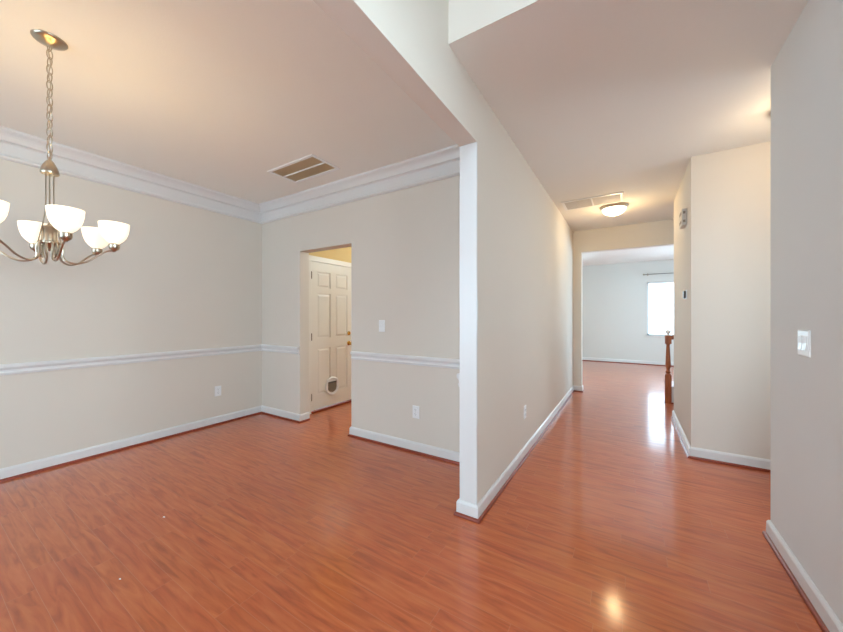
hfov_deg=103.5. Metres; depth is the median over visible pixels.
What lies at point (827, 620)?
baseboard
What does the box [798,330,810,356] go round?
light switch
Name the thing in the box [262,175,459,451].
wall
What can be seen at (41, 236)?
chandelier
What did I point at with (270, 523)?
floor
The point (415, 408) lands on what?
wall outlet
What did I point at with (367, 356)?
trim
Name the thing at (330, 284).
door
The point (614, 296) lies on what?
wall
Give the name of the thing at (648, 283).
window
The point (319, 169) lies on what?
grille
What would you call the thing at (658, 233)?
wall
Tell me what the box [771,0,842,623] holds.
wall
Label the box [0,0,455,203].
ceiling
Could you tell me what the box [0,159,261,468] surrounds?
wall
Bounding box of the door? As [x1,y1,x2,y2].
[311,261,350,410]
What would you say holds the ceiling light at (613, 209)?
attached to the ceiling at (597, 97)
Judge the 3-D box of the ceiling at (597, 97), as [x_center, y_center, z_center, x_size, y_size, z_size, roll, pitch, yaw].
[3.146,-1.510,5.324,6.900,0.120,9.196,0,0,32]
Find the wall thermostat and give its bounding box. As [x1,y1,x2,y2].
[683,290,686,298]
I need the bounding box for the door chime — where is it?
[679,208,686,228]
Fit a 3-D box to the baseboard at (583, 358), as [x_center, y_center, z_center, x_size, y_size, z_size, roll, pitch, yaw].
[5.504,1.241,9.102,6.900,0.098,0.029,0,0,32]
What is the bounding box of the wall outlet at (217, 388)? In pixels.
[215,386,220,396]
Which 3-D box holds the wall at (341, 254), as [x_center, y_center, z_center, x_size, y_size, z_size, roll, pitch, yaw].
[-0.697,-0.080,5.739,0.120,2.740,3.460,0,0,32]
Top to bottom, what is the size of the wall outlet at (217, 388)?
0.118 m
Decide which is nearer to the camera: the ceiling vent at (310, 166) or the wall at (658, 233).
the ceiling vent at (310, 166)
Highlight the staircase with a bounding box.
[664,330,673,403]
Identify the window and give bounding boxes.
[646,281,673,336]
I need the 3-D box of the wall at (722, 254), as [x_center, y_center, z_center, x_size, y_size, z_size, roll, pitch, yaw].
[3.466,-0.080,3.212,1.520,2.740,1.380,0,0,32]
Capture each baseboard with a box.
[0,385,583,523]
[582,357,673,365]
[671,410,842,631]
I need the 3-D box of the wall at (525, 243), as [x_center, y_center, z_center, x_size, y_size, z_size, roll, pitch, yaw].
[0.252,-1.310,2.059,0.120,5.200,8.960,0,0,32]
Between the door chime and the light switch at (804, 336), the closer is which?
the light switch at (804, 336)
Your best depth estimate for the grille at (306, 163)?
3.22 m
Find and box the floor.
[0,361,821,631]
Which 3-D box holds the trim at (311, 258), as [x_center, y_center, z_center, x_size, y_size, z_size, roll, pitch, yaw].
[-1.304,0.245,4.751,0.136,2.090,0.926,0,0,32]
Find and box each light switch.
[379,320,384,331]
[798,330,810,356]
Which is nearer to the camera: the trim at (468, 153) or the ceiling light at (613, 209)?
the trim at (468, 153)
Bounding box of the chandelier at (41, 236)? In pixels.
[0,29,129,265]
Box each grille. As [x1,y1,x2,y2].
[273,157,321,175]
[287,163,333,180]
[564,199,591,208]
[592,194,620,204]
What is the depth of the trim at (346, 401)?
4.64 m
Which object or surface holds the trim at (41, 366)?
attached to the wall at (183, 277)
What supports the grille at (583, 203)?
attached to the ceiling vent at (614, 197)
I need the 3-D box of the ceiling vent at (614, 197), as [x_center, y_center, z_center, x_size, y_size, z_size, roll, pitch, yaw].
[2.161,-1.445,4.209,0.680,0.010,0.370,0,0,32]
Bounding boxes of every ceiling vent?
[267,154,339,182]
[561,192,623,210]
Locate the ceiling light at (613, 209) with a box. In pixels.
[600,202,628,216]
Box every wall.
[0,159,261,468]
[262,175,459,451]
[309,247,350,262]
[313,0,572,503]
[449,0,539,43]
[573,219,673,385]
[582,259,673,361]
[674,141,770,459]
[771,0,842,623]
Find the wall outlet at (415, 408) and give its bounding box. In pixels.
[413,405,418,418]
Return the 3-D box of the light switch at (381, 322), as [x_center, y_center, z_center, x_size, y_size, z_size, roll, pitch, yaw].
[-0.405,0.100,3.354,0.074,0.118,0.018,0,0,32]
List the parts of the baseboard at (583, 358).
shoe molding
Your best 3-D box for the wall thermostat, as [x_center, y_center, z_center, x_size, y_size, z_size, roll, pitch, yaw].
[2.594,-0.210,3.273,0.026,0.090,0.110,0,0,32]
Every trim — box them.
[0,126,459,223]
[0,344,298,375]
[309,255,350,413]
[311,399,350,413]
[350,351,459,386]
[460,142,476,504]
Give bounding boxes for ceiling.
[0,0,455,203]
[449,0,808,265]
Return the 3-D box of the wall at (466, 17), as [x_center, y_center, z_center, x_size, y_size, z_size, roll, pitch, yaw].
[0.819,-2.680,1.422,1.516,2.460,0.120,0,0,32]
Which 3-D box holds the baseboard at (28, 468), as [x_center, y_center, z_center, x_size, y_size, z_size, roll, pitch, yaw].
[-1.047,1.241,2.870,3.505,0.098,8.960,0,0,32]
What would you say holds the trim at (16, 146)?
attached to the wall at (183, 277)
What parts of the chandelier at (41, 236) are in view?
lamp shade, arm, arm, lamp shade, rod, arm, rod, chain, rod, arm, lamp shade, arm, arm, lamp shade, lamp shade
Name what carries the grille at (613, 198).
attached to the ceiling vent at (614, 197)

